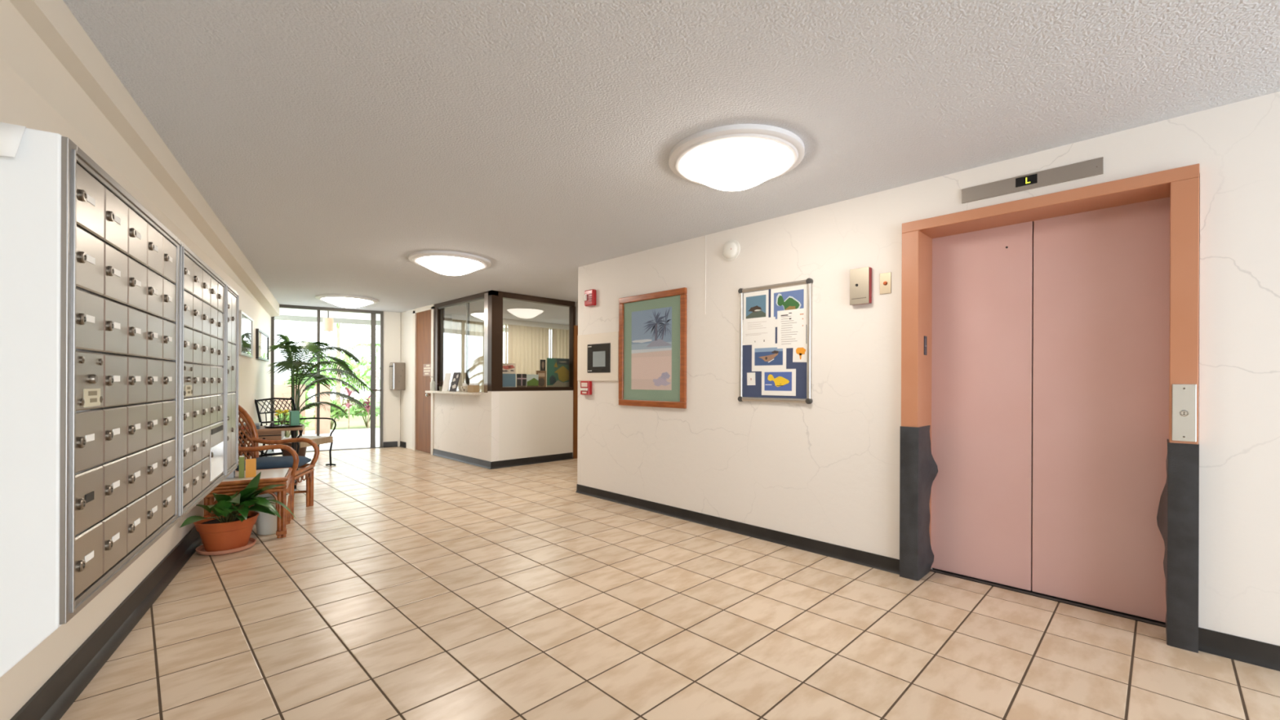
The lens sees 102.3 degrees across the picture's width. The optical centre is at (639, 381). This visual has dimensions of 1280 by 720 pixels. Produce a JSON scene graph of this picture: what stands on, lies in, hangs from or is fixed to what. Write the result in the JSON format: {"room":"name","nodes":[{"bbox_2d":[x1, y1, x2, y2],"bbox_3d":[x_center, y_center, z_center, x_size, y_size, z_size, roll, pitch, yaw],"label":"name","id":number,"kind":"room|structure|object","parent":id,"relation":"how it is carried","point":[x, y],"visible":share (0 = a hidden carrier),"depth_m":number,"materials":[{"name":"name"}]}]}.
{"room":"apartment building lobby","nodes":[
{"label":"apartment building lobby","id":0,"kind":"room"},
{"bbox_2d":[0,57,271,719],"bbox_3d":[-2.429,-0.028,2.162,0.195,2.475,14.600,0,0,-31],"label":"wall","id":1,"kind":"structure","parent":0,"point":[20,104],"depth_m":2.20,"materials":[{"name":"beige paint"}]},
{"bbox_2d":[0,128,231,677],"bbox_3d":[-1.924,0.185,1.899,0.403,1.390,2.208,0,0,-31],"label":"mailbox cabinet","id":2,"kind":"object","parent":1,"relation":"attached to","point":[30,180],"visible":0.32,"depth_m":1.03,"materials":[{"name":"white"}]},
{"bbox_2d":[0,122,26,156],"bbox_3d":[-1.291,-0.473,0.973,0.172,0.070,0.023,0,0,-31],"label":"paper note","id":3,"kind":"object","parent":2,"relation":"attached to","point":[11,135],"visible":1,"depth_m":1.01,"materials":[{"name":"white"}]},
{"bbox_2d":[59,136,182,624],"bbox_3d":[-1.417,-0.003,1.450,0.025,1.002,0.910,0,0,-31],"label":"mailboxes","id":4,"kind":"object","parent":2,"relation":"attached to","point":[92,201],"visible":1,"depth_m":1.28,"materials":[{"name":"grey metal"}]},
{"bbox_2d":[179,240,226,519],"bbox_3d":[-1.880,-0.005,2.228,0.025,1.002,0.898,0,0,-31],"label":"mailboxes","id":5,"kind":"object","parent":2,"relation":"attached to","point":[203,450],"visible":0.98,"depth_m":2.15,"materials":[{"name":"grey metal"}]},
{"bbox_2d":[225,282,239,478],"bbox_3d":[-2.209,-0.006,2.783,0.025,1.002,0.388,0,0,-31],"label":"mailboxes","id":6,"kind":"object","parent":2,"relation":"attached to","point":[233,297],"visible":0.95,"depth_m":2.80,"materials":[{"name":"grey"}]},
{"bbox_2d":[0,0,279,316],"bbox_3d":[-2.306,-1.105,2.256,0.115,0.330,14.640,0,0,-31],"label":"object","id":7,"kind":"structure","parent":1,"relation":"attached to","point":[42,42],"depth_m":2.15,"materials":[{"name":"beige paint"}]},
{"bbox_2d":[9,449,274,719],"bbox_3d":[-2.376,1.145,2.301,0.047,0.130,14.380,0,0,-31],"label":"baseboard","id":8,"kind":"structure","parent":1,"relation":"attached to","point":[55,696],"depth_m":2.24,"materials":[{"name":"black plastic"}]},
{"bbox_2d":[238,310,253,358],"bbox_3d":[-4.553,-0.529,5.959,0.030,0.480,0.960,0,0,-31],"label":"framed picture","id":9,"kind":"object","parent":1,"relation":"attached to","point":[246,322],"visible":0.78,"depth_m":5.88,"materials":[{"name":"silver metal"}]},
{"bbox_2d":[255,328,269,361],"bbox_3d":[-5.399,-0.503,7.381,0.030,0.400,1.290,0,0,-31],"label":"framed picture","id":10,"kind":"object","parent":1,"relation":"attached to","point":[262,340],"visible":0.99,"depth_m":7.21,"materials":[{"name":"grey"}]},
{"bbox_2d":[382,311,400,446],"bbox_3d":[-4.554,-0.037,9.531,0.365,2.475,0.160,0,0,-31],"label":"wall","id":11,"kind":"structure","parent":0,"point":[392,320],"depth_m":9.44,"materials":[{"name":"white paint"}]},
{"bbox_2d":[270,304,383,453],"bbox_3d":[-5.399,-0.038,8.956,1.675,2.479,0.095,0,0,-31],"label":"door","id":12,"kind":"structure","parent":11,"relation":"in","point":[373,313],"depth_m":9.27,"materials":[{"name":"grey metal"}]},
{"bbox_2d":[382,441,397,447],"bbox_3d":[-4.561,1.151,9.423,0.240,0.100,0.024,0,0,-31],"label":"baseboard","id":13,"kind":"structure","parent":11,"relation":"attached to","point":[385,444],"depth_m":9.42,"materials":[{"name":"black plastic"}]},
{"bbox_2d":[400,309,499,462],"bbox_3d":[-3.217,-0.031,8.396,0.120,2.475,3.430,0,0,-45],"label":"wall","id":14,"kind":"structure","parent":0,"point":[464,424],"depth_m":7.91,"materials":[{"name":"paint"}]},
{"bbox_2d":[389,362,404,390],"bbox_3d":[-4.418,-0.094,9.380,0.208,0.500,0.242,0,0,-45],"label":"dispenser","id":15,"kind":"object","parent":14,"relation":"attached to","point":[397,370],"visible":1,"depth_m":9.29,"materials":[{"name":"silver metal"}]},
{"bbox_2d":[412,304,434,454],"bbox_3d":[-3.701,-0.033,8.783,0.114,2.475,0.860,0,0,-45],"label":"door","id":16,"kind":"structure","parent":14,"relation":"in","point":[423,402],"depth_m":8.79,"materials":[{"name":"brown paint"}]},
{"bbox_2d":[425,391,484,395],"bbox_3d":[-2.847,0.171,7.913,0.230,0.035,1.660,0,0,-45],"label":"counter ledge","id":17,"kind":"object","parent":14,"relation":"attached to","point":[431,392],"visible":0.68,"depth_m":7.66,"materials":[{"name":"laminate"}]},
{"bbox_2d":[430,376,435,391],"bbox_3d":[-3.363,0.034,8.372,0.081,0.233,0.079,0,0,-45],"label":"soap bottle","id":18,"kind":"object","parent":17,"relation":"on","point":[433,384],"visible":1,"depth_m":8.34,"materials":[{"name":"white plastic"}]},
{"bbox_2d":[441,373,451,391],"bbox_3d":[-3.009,0.011,8.019,0.066,0.285,0.200,0,0,-45],"label":"leaflet","id":19,"kind":"object","parent":17,"relation":"on","point":[447,375],"visible":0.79,"depth_m":8.01,"materials":[{"name":"white"}]},
{"bbox_2d":[448,372,460,391],"bbox_3d":[-2.800,0.008,7.803,0.080,0.293,0.220,0,0,-45],"label":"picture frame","id":20,"kind":"object","parent":17,"relation":"on","point":[455,378],"visible":1,"depth_m":7.79,"materials":[{"name":"grey"}]},
{"bbox_2d":[452,374,458,388],"bbox_3d":[-2.796,-0.001,7.795,0.158,0.236,0.001,0,-14,45],"label":"print","id":21,"kind":"object","parent":20,"relation":"attached to","point":[454,380],"depth_m":7.79},
{"bbox_2d":[460,382,467,391],"bbox_3d":[-2.562,0.089,7.561,0.114,0.130,0.187,0,0,-45],"label":"cup","id":22,"kind":"object","parent":17,"relation":"on","point":[464,388],"visible":0.77,"depth_m":7.51,"materials":[{"name":"ceramic"}]},
{"bbox_2d":[467,383,479,392],"bbox_3d":[-2.376,0.092,7.351,0.090,0.125,0.180,0,0,-45],"label":"box","id":23,"kind":"object","parent":17,"relation":"on","point":[472,388],"visible":1,"depth_m":7.30,"materials":[{"name":"beige"}]},
{"bbox_2d":[432,448,491,469],"bbox_3d":[-2.733,1.159,7.798,0.024,0.100,1.908,0,0,-45],"label":"baseboard","id":24,"kind":"structure","parent":14,"relation":"attached to","point":[477,462],"depth_m":7.71,"materials":[{"name":"black plastic"}]},
{"bbox_2d":[434,289,498,392],"bbox_3d":[-2.678,-0.556,7.851,0.122,1.420,1.900,0,0,-45],"label":"window","id":25,"kind":"structure","parent":14,"relation":"in","point":[439,308],"depth_m":8.01,"materials":[{"name":"brown metal"}]},
{"bbox_2d":[444,313,551,391],"bbox_3d":[-2.345,-0.027,11.035,4.830,2.475,0.100,0,0,-45],"label":"wall","id":26,"kind":"structure","parent":0,"point":[448,321],"depth_m":9.71,"materials":[{"name":"white paint"}]},
{"bbox_2d":[487,302,577,461],"bbox_3d":[-0.301,-0.019,8.951,5.050,2.475,0.120,0,0,-45],"label":"wall","id":27,"kind":"structure","parent":0,"point":[532,424],"depth_m":7.63,"materials":[{"name":"white paint"}]},
{"bbox_2d":[487,290,575,391],"bbox_3d":[-1.574,-0.562,7.680,1.451,1.400,0.106,0,0,-45],"label":"window","id":28,"kind":"structure","parent":27,"relation":"in","point":[495,362],"depth_m":7.24,"materials":[{"name":"brown metal"}]},
{"bbox_2d":[490,452,573,469],"bbox_3d":[-1.556,1.163,7.614,1.408,0.100,0.024,0,0,-45],"label":"baseboard","id":29,"kind":"structure","parent":27,"relation":"attached to","point":[543,459],"depth_m":7.57,"materials":[{"name":"black plastic"}]},
{"bbox_2d":[573,324,577,458],"bbox_3d":[-1.050,0.166,8.197,0.095,2.100,0.140,0,0,-45],"label":"door","id":30,"kind":"structure","parent":27,"relation":"in","point":[575,327],"depth_m":8.13,"materials":[{"name":"brown wood"}]},
{"bbox_3d":[-1.711,0.120,7.909,1.220,0.025,0.360,0,0,-45],"label":"display shelf","id":31,"kind":"object","parent":27,"relation":"on","visible":0},
{"bbox_2d":[502,373,515,386],"bbox_3d":[-1.912,-0.003,7.494,0.250,0.220,0.013,0,0,-45],"label":"display card","id":32,"kind":"object","parent":31,"relation":"on","point":[508,380],"visible":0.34,"depth_m":7.50,"materials":[{"name":"blue"}]},
{"bbox_2d":[502,363,515,373],"bbox_3d":[-1.915,-0.188,7.490,0.240,0.150,0.013,0,0,-45],"label":"postcard","id":33,"kind":"object","parent":32,"relation":"on","point":[508,368],"visible":0.86,"depth_m":7.50,"materials":[{"name":"beige"}]},
{"bbox_2d":[502,364,514,369],"bbox_3d":[-1.907,-0.207,7.489,0.208,0.067,0.001,0,0,-45],"label":"print","id":34,"kind":"object","parent":33,"relation":"attached to","point":[510,366],"depth_m":7.48},
{"bbox_2d":[516,373,526,386],"bbox_3d":[-1.759,-0.003,7.659,0.160,0.220,0.013,0,0,-45],"label":"display card","id":35,"kind":"object","parent":31,"relation":"on","point":[521,378],"visible":0.76,"depth_m":7.66,"materials":[{"name":"black"}]},
{"bbox_2d":[526,374,538,386],"bbox_3d":[-1.624,0.000,7.793,0.200,0.214,0.013,0,0,-45],"label":"card","id":36,"kind":"object","parent":31,"relation":"on","point":[532,380],"visible":0.74,"depth_m":7.79,"materials":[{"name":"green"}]},
{"bbox_2d":[536,370,546,386],"bbox_3d":[-1.518,-0.029,7.925,0.175,0.274,0.013,0,0,-45],"label":"framed photo","id":37,"kind":"object","parent":31,"relation":"on","point":[542,374],"visible":0.85,"depth_m":7.93,"materials":[{"name":"brown"}]},
{"bbox_2d":[540,359,545,370],"bbox_3d":[-1.498,-0.251,7.944,0.090,0.170,0.013,0,0,-45],"label":"carved plaque","id":38,"kind":"object","parent":37,"relation":"on","point":[542,362],"visible":1,"depth_m":7.93,"materials":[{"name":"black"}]},
{"bbox_2d":[546,357,568,386],"bbox_3d":[-1.267,-0.128,8.186,0.500,0.474,0.013,0,0,-45],"label":"canvas painting","id":39,"kind":"object","parent":31,"relation":"on","point":[557,369],"visible":0.75,"depth_m":8.15,"materials":[{"name":"green"}]},
{"bbox_2d":[59,446,1279,719],"bbox_3d":[0.828,1.225,3.660,10.871,0.001,16.877,0,0,-45],"label":"floor","id":40,"kind":"structure","parent":0,"point":[416,584],"depth_m":2.51,"materials":[{"name":"brown tile"}]},
{"bbox_2d":[179,471,297,555],"bbox_3d":[-2.947,0.938,3.694,0.574,0.540,0.606,0,0,23],"label":"potted plant","id":41,"kind":"object","parent":40,"relation":"on","point":[230,530],"visible":0.99,"depth_m":3.63,"materials":[{"name":"green plant"}]},
{"bbox_2d":[201,467,292,544],"bbox_3d":[-3.077,0.972,4.071,0.523,0.471,0.523,0,0,-31],"label":"end table","id":42,"kind":"object","parent":40,"relation":"on","point":[228,486],"visible":0.55,"depth_m":3.97,"materials":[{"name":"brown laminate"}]},
{"bbox_2d":[239,455,244,478],"bbox_3d":[-3.075,0.657,3.980,0.032,0.160,0.100,0,0,-36],"label":"booklet","id":43,"kind":"object","parent":42,"relation":"on","point":[242,458],"visible":1,"depth_m":3.94,"materials":[{"name":"green paper"}]},
{"bbox_2d":[244,458,256,477],"bbox_3d":[-2.998,0.667,3.971,0.066,0.140,0.020,0,0,-39],"label":"booklet","id":44,"kind":"object","parent":42,"relation":"on","point":[251,464],"visible":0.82,"depth_m":3.96,"materials":[{"name":"orange paper"}]},
{"bbox_2d":[238,424,304,495],"bbox_3d":[-3.886,0.845,5.428,0.575,0.723,0.500,0,0,-31],"label":"table","id":45,"kind":"object","parent":40,"relation":"on","point":[267,433],"visible":0.24,"depth_m":5.32,"materials":[{"name":"brown wood"}]},
{"bbox_2d":[238,422,261,430],"bbox_3d":[-3.970,0.453,5.215,0.204,0.060,0.144,0,0,-31],"label":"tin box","id":46,"kind":"object","parent":45,"relation":"on","point":[257,424],"visible":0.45,"depth_m":5.20,"materials":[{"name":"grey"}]},
{"bbox_2d":[263,423,303,427],"bbox_3d":[-3.793,0.475,5.494,0.368,0.018,0.307,0,0,-45],"label":"serving tray","id":47,"kind":"object","parent":45,"relation":"on","point":[286,425],"visible":0.89,"depth_m":5.44,"materials":[{"name":"grey"}]},
{"bbox_2d":[274,409,288,425],"bbox_3d":[-3.798,0.388,5.467,0.126,0.178,0.128,0,0,-28],"label":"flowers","id":48,"kind":"object","parent":47,"relation":"on","point":[279,411],"visible":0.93,"depth_m":5.46,"materials":[{"name":"yellow"}]},
{"bbox_2d":[288,410,299,426],"bbox_3d":[-3.736,0.392,5.575,0.084,0.172,0.084,0,0,-42],"label":"candle","id":49,"kind":"object","parent":47,"relation":"on","point":[294,415],"visible":0.91,"depth_m":5.54,"materials":[{"name":"green wax"}]},
{"bbox_2d":[253,492,288,534],"bbox_3d":[-2.962,1.062,4.134,0.248,0.292,0.248,0,0,-45],"label":"planter","id":50,"kind":"object","parent":40,"relation":"on","point":[265,523],"visible":0.53,"depth_m":4.05,"materials":[{"name":"white ceramic"}]},
{"bbox_2d":[231,404,319,519],"bbox_3d":[-3.396,0.686,4.692,0.687,1.044,0.592,0,0,-15],"label":"rattan armchair","id":51,"kind":"object","parent":40,"relation":"on","point":[295,461],"visible":0.45,"depth_m":4.77,"materials":[{"name":"wicker"}]},
{"bbox_2d":[235,455,311,471],"bbox_3d":[-3.344,0.750,4.706,0.470,0.106,0.458,0,0,-15],"label":"cushion","id":52,"kind":"object","parent":51,"relation":"on","point":[268,462],"depth_m":4.60,"materials":[{"name":"fabric"}]},
{"bbox_2d":[254,397,336,470],"bbox_3d":[-4.702,0.713,7.052,0.700,0.980,0.672,0,0,5],"label":"garden chair","id":53,"kind":"object","parent":40,"relation":"on","point":[319,440],"visible":0.59,"depth_m":7.08,"materials":[{"name":"black metal"}]},
{"bbox_2d":[266,333,376,456],"bbox_3d":[-4.902,0.252,7.908,1.547,1.894,1.500,0,0,-45],"label":"potted palm","id":54,"kind":"object","parent":40,"relation":"on","point":[290,362],"visible":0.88,"depth_m":7.73,"materials":[{"name":"green plant"}]},
{"bbox_2d":[282,442,306,456],"bbox_3d":[-5.162,1.048,7.695,0.360,0.300,0.360,0,0,-45],"label":"pot","id":55,"kind":"object","parent":54,"relation":"attached to","point":[302,451],"depth_m":7.58,"materials":[{"name":"brown"}]},
{"bbox_2d":[62,0,1279,324],"bbox_3d":[0.812,-1.302,3.687,10.871,0.100,16.954,0,0,-45],"label":"ceiling","id":56,"kind":"structure","parent":0,"point":[335,143],"depth_m":2.29,"materials":[{"name":"white paint"}]},
{"bbox_2d":[315,293,378,307],"bbox_3d":[-4.500,-1.207,7.947,0.854,0.134,0.854,0,0,-45],"label":"ceiling lamp","id":57,"kind":"object","parent":56,"relation":"attached to","point":[341,300],"visible":1,"depth_m":7.74,"materials":[{"name":"white"}]},
{"bbox_2d":[408,250,490,275],"bbox_3d":[-1.974,-1.188,5.377,0.805,0.150,0.805,0,0,-45],"label":"ceiling lamp","id":58,"kind":"object","parent":56,"relation":"attached to","point":[442,262],"visible":1,"depth_m":5.18,"materials":[{"name":"white"}]},
{"bbox_2d":[451,313,484,391],"bbox_3d":[-3.309,-0.537,9.884,0.650,1.462,0.060,0,0,-45],"label":"vertical blinds","id":59,"kind":"object","parent":56,"relation":"hanging from","point":[459,321],"depth_m":9.91,"materials":[{"name":"fabric"}]},
{"bbox_2d":[502,318,568,386],"bbox_3d":[-2.199,-0.578,10.981,1.631,1.373,0.060,0,0,-45],"label":"vertical blinds","id":60,"kind":"object","parent":56,"relation":"hanging from","point":[529,347],"depth_m":10.92,"materials":[{"name":"beige fabric"}]},
{"bbox_2d":[668,124,804,191],"bbox_3d":[0.530,-1.169,2.877,0.740,0.167,0.740,0,0,-45],"label":"ceiling lamp","id":61,"kind":"object","parent":56,"relation":"attached to","point":[736,157],"visible":1,"depth_m":2.70,"materials":[{"name":"white"}]},
{"bbox_2d":[577,91,1279,645],"bbox_3d":[2.210,-0.008,2.899,0.220,2.475,8.020,0,0,-45],"label":"wall","id":62,"kind":"structure","parent":0,"point":[826,469],"depth_m":3.43,"materials":[{"name":"paint"}]},
{"bbox_2d":[580,381,591,395],"bbox_3d":[-0.581,0.069,5.526,0.062,0.148,0.140,0,0,-45],"label":"station","id":63,"kind":"object","parent":62,"relation":"attached to","point":[585,386],"visible":1,"depth_m":5.49,"materials":[{"name":"red plastic"}]},
{"bbox_2d":[581,382,586,393],"bbox_3d":[-0.596,0.070,5.512,0.002,0.115,0.100,0,0,-45],"label":"print","id":64,"kind":"object","parent":63,"relation":"attached to","point":[584,385],"depth_m":5.51,"materials":[{"name":"beige"}]},
{"bbox_2d":[583,288,595,306],"bbox_3d":[-0.535,-0.887,5.473,0.075,0.170,0.145,0,0,-45],"label":"fire alarm strobe","id":65,"kind":"object","parent":62,"relation":"attached to","point":[589,296],"visible":1,"depth_m":5.44,"materials":[{"name":"red plastic"}]},
{"bbox_2d":[577,331,618,381],"bbox_3d":[-0.448,-0.254,5.414,0.031,0.500,0.665,0,0,-45],"label":"panel","id":66,"kind":"object","parent":62,"relation":"attached to","point":[597,354],"visible":1,"depth_m":5.38,"materials":[{"name":"beige"}]},
{"bbox_2d":[618,287,687,408],"bbox_3d":[0.100,-0.297,4.859,0.030,1.070,0.868,0,0,-45],"label":"framed print","id":67,"kind":"object","parent":62,"relation":"attached to","point":[652,326],"visible":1,"depth_m":4.83,"materials":[{"name":"brown wood"}]},
{"bbox_2d":[631,306,671,390],"bbox_3d":[0.102,-0.301,4.861,0.001,0.758,0.528,0,0,-45],"label":"artwork","id":68,"kind":"object","parent":67,"relation":"attached to","point":[651,326],"depth_m":4.85},
{"bbox_2d":[704,235,706,314],"bbox_3d":[0.562,-0.915,4.420,0.014,0.675,0.009,0,0,-45],"label":"trim","id":69,"kind":"structure","parent":62,"relation":"attached to","point":[704,235],"depth_m":4.42,"materials":[{"name":"paint"}]},
{"bbox_2d":[721,240,740,261],"bbox_3d":[0.733,-1.073,4.210,0.048,0.172,0.172,0,0,-45],"label":"smoke detector","id":70,"kind":"object","parent":62,"relation":"attached to","point":[731,248],"visible":1,"depth_m":4.19,"materials":[{"name":"white plastic"}]},
{"bbox_2d":[575,484,899,574],"bbox_3d":[0.482,1.178,4.471,0.024,0.088,3.362,0,0,-45],"label":"baseboard","id":71,"kind":"structure","parent":62,"relation":"attached to","point":[885,563],"depth_m":4.02,"materials":[{"name":"black plastic"}]},
{"bbox_2d":[737,278,813,404],"bbox_3d":[1.016,-0.292,3.931,0.036,0.908,0.628,0,0,-45],"label":"bulletin board","id":72,"kind":"object","parent":62,"relation":"attached to","point":[803,370],"visible":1,"depth_m":3.92,"materials":[{"name":"blue fabric"}]},
{"bbox_2d":[746,372,755,385],"bbox_3d":[0.878,-0.020,4.073,0.001,0.100,0.076,0,-1,-45],"label":"paper slip","id":73,"kind":"object","parent":72,"relation":"attached to","point":[751,375],"visible":1,"depth_m":4.07,"materials":[{"name":"white"}]},
{"bbox_2d":[743,289,768,319],"bbox_3d":[0.908,-0.585,4.045,0.002,0.242,0.228,0,0,-45],"label":"paper sheet","id":74,"kind":"object","parent":72,"relation":"attached to","point":[756,304],"visible":1,"depth_m":4.04,"materials":[{"name":"white"}]},
{"bbox_2d":[746,294,765,318],"bbox_3d":[0.908,-0.585,4.044,0.001,0.172,0.182,0,0,-45],"label":"photo","id":75,"kind":"object","parent":74,"relation":"attached to","point":[755,304],"depth_m":4.05,"materials":[{"name":"blue"}]},
{"bbox_2d":[742,316,775,345],"bbox_3d":[0.923,-0.391,4.027,0.001,0.203,0.300,0,0,-45],"label":"printed letter","id":76,"kind":"object","parent":72,"relation":"attached to","point":[757,331],"visible":1,"depth_m":4.02,"materials":[{"name":"white paper"}]},
{"bbox_2d":[745,321,767,335],"bbox_3d":[0.911,-0.414,4.039,0.001,0.101,0.204,0,0,-45],"label":"print","id":77,"kind":"object","parent":76,"relation":"attached to","point":[757,322],"depth_m":4.05},
{"bbox_2d":[751,343,786,371],"bbox_3d":[0.988,-0.184,3.961,0.002,0.210,0.300,0,0,-45],"label":"paper sheet","id":78,"kind":"object","parent":72,"relation":"attached to","point":[766,356],"visible":1,"depth_m":3.97,"materials":[{"name":"white"}]},
{"bbox_2d":[754,347,782,365],"bbox_3d":[0.987,-0.191,3.961,0.001,0.135,0.246,0,0,-45],"label":"photo","id":79,"kind":"object","parent":78,"relation":"attached to","point":[762,356],"depth_m":3.96,"materials":[{"name":"blue"}]},
{"bbox_2d":[761,368,795,395],"bbox_3d":[1.046,0.006,3.900,0.002,0.200,0.290,0,0,-45],"label":"paper sheet","id":80,"kind":"object","parent":72,"relation":"attached to","point":[779,382],"visible":1,"depth_m":3.89,"materials":[{"name":"white"}]},
{"bbox_2d":[770,284,807,327],"bbox_3d":[1.106,-0.563,3.844,0.002,0.300,0.296,0,0,-45],"label":"paper sheet","id":81,"kind":"object","parent":72,"relation":"attached to","point":[793,297],"visible":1,"depth_m":3.85,"materials":[{"name":"white"}]},
{"bbox_2d":[777,307,806,348],"bbox_3d":[1.123,-0.391,3.823,0.001,0.285,0.235,0,0,-45],"label":"printed notice","id":82,"kind":"object","parent":72,"relation":"attached to","point":[791,323],"visible":1,"depth_m":3.82,"materials":[{"name":"white paper"}]},
{"bbox_2d":[781,312,803,344],"bbox_3d":[1.126,-0.395,3.819,0.001,0.232,0.185,0,0,-45],"label":"print","id":83,"kind":"object","parent":82,"relation":"attached to","point":[792,323],"depth_m":3.82,"materials":[{"name":"white"}]},
{"bbox_2d":[792,346,806,362],"bbox_3d":[1.176,-0.209,3.771,0.001,0.135,0.124,0,2,-45],"label":"picture card","id":84,"kind":"object","parent":72,"relation":"attached to","point":[799,354],"visible":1,"depth_m":3.78,"materials":[{"name":"white paper"}]},
{"bbox_2d":[849,266,871,305],"bbox_3d":[1.479,-0.637,3.456,0.043,0.242,0.132,0,0,-45],"label":"plate","id":85,"kind":"object","parent":62,"relation":"attached to","point":[860,278],"visible":1,"depth_m":3.44,"materials":[{"name":"beige"}]},
{"bbox_2d":[880,271,891,294],"bbox_3d":[1.597,-0.639,3.358,0.012,0.136,0.071,0,0,-45],"label":"switch plate","id":86,"kind":"object","parent":62,"relation":"attached to","point":[886,277],"visible":1,"depth_m":3.35,"materials":[{"name":"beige metal"}]},
{"bbox_2d":[961,156,1103,204],"bbox_3d":[2.122,-1.093,2.827,0.014,0.084,0.624,0,0,-45],"label":"indicator","id":87,"kind":"object","parent":62,"relation":"attached to","point":[1092,167],"visible":1,"depth_m":2.80,"materials":[{"name":"silver metal"}]},
{"bbox_2d":[899,163,1199,653],"bbox_3d":[2.208,0.120,2.910,0.347,2.226,1.276,0,0,-45],"label":"elevator","id":88,"kind":"object","parent":62,"relation":"attached to","point":[1046,339],"visible":1,"depth_m":2.88,"materials":[{"name":"paint"}]},
{"bbox_2d":[1171,384,1196,442],"bbox_3d":[2.499,0.144,2.368,0.014,0.263,0.078,0,0,-45],"label":"plate","id":89,"kind":"object","parent":88,"relation":"on","point":[1184,424],"visible":1,"depth_m":2.37,"materials":[{"name":"silver metal"}]},
{"bbox_2d":[1198,626,1279,671],"bbox_3d":[3.678,1.185,1.234,0.024,0.100,3.180,0,0,-45],"label":"baseboard","id":90,"kind":"structure","parent":62,"relation":"attached to","point":[1258,653],"depth_m":2.28,"materials":[{"name":"black plastic"}]},
{"label":"outside","id":91,"kind":"structure","parent":0,"visible":0},
{"bbox_2d":[274,427,379,452],"bbox_3d":[-6.072,1.260,11.180,11.000,0.108,4.380,0,0,-31],"label":"floor","id":92,"kind":"structure","parent":91,"point":[356,437],"depth_m":10.86,"materials":[{"name":"concrete"}]},
{"bbox_2d":[274,384,305,435],"bbox_3d":[-8.328,0.635,11.309,1.650,1.140,0.150,0,0,-31],"label":"wall","id":93,"kind":"structure","parent":92,"relation":"on","point":[280,390],"depth_m":11.49,"materials":[{"name":"paint"}]},
{"bbox_2d":[274,412,311,437],"bbox_3d":[-7.600,0.917,11.087,0.839,0.654,0.875,0,0,-45],"label":"shrub","id":94,"kind":"object","parent":92,"relation":"on","point":[301,421],"visible":0.18,"depth_m":11.06,"materials":[{"name":"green plant"}]},
{"bbox_2d":[315,384,330,434],"bbox_3d":[-7.339,0.639,11.926,0.300,1.140,0.200,0,0,-31],"label":"pier","id":95,"kind":"structure","parent":92,"relation":"on","point":[325,424],"depth_m":11.86,"materials":[{"name":"paint"}]},
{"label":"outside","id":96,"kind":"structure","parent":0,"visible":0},
{"bbox_2d":[305,398,379,431],"bbox_3d":[-14.036,1.286,23.593,40.000,0.150,25.100,0,0,-31],"label":"garden","id":97,"kind":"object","parent":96,"point":[356,422],"visible":0.11,"depth_m":15.84,"materials":[{"name":"soil"}]},
{"bbox_2d":[289,372,311,404],"bbox_3d":[-8.491,0.480,12.764,0.605,1.513,0.624,0,0,-45],"label":"shrub","id":98,"kind":"object","parent":97,"relation":"on","point":[301,383],"visible":0.09,"depth_m":12.83,"materials":[{"name":"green plant"}]},
{"bbox_2d":[280,351,379,409],"bbox_3d":[-10.347,0.095,17.694,3.245,2.273,3.274,0,0,-45],"label":"shrub","id":99,"kind":"object","parent":97,"relation":"on","point":[364,377],"visible":0.4,"depth_m":17.41,"materials":[{"name":"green plant"}]},
{"bbox_2d":[312,397,350,429],"bbox_3d":[-7.997,0.829,13.375,0.870,0.824,0.834,0,0,-45],"label":"shrub","id":100,"kind":"object","parent":97,"relation":"on","point":[335,411],"visible":0.33,"depth_m":13.34,"materials":[{"name":"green plant"}]},
{"bbox_2d":[290,321,380,421],"bbox_3d":[-9.415,-0.502,16.048,2.459,3.469,2.420,0,0,-45],"label":"palm tree","id":101,"kind":"object","parent":97,"relation":"on","point":[338,339],"visible":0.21,"depth_m":16.02,"materials":[{"name":"green plant"}]},
{"bbox_2d":[336,386,360,429],"bbox_3d":[-7.401,0.688,13.112,0.670,1.103,0.680,0,0,-45],"label":"ti plant","id":102,"kind":"object","parent":97,"relation":"on","point":[348,405],"visible":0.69,"depth_m":13.09,"materials":[{"name":"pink plant"}]},
{"bbox_2d":[327,342,380,424],"bbox_3d":[-7.671,0.081,14.870,2.427,2.321,2.458,0,0,-45],"label":"palm tree","id":103,"kind":"object","parent":97,"relation":"on","point":[353,347],"visible":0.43,"depth_m":14.41,"materials":[{"name":"green plant"}]},
{"bbox_2d":[347,396,379,426],"bbox_3d":[-7.391,0.812,13.918,0.864,0.864,0.856,0,0,30],"label":"shrub","id":104,"kind":"object","parent":97,"relation":"on","point":[352,411],"visible":0.41,"depth_m":13.77,"materials":[{"name":"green plant"}]},
{"bbox_2d":[355,395,379,428],"bbox_3d":[-7.052,0.772,13.374,0.681,0.937,0.682,0,0,-45],"label":"ti plant","id":105,"kind":"object","parent":97,"relation":"on","point":[367,406],"visible":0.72,"depth_m":13.36,"materials":[{"name":"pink plant"}]},
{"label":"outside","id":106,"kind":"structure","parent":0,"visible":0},
{"bbox_2d":[279,307,507,328],"bbox_3d":[-5.596,-1.444,10.398,7.000,0.160,2.400,0,0,-31],"label":"roof porch","id":107,"kind":"structure","parent":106,"point":[291,312],"depth_m":10.53,"materials":[{"name":"white"}]},
{"bbox_2d":[322,311,333,331],"bbox_3d":[-6.002,-1.168,9.924,0.176,0.395,0.176,0,0,-45],"label":"hanging lantern","id":108,"kind":"object","parent":107,"relation":"hanging from","point":[328,323],"visible":0.97,"depth_m":9.86,"materials":[{"name":"grey metal"}]},
{"bbox_2d":[275,315,507,332],"bbox_3d":[-6.197,-1.321,11.408,7.000,0.110,0.090,0,0,-31],"label":"trim","id":109,"kind":"structure","parent":107,"relation":"attached to","point":[285,317],"depth_m":11.01,"materials":[{"name":"grey"}]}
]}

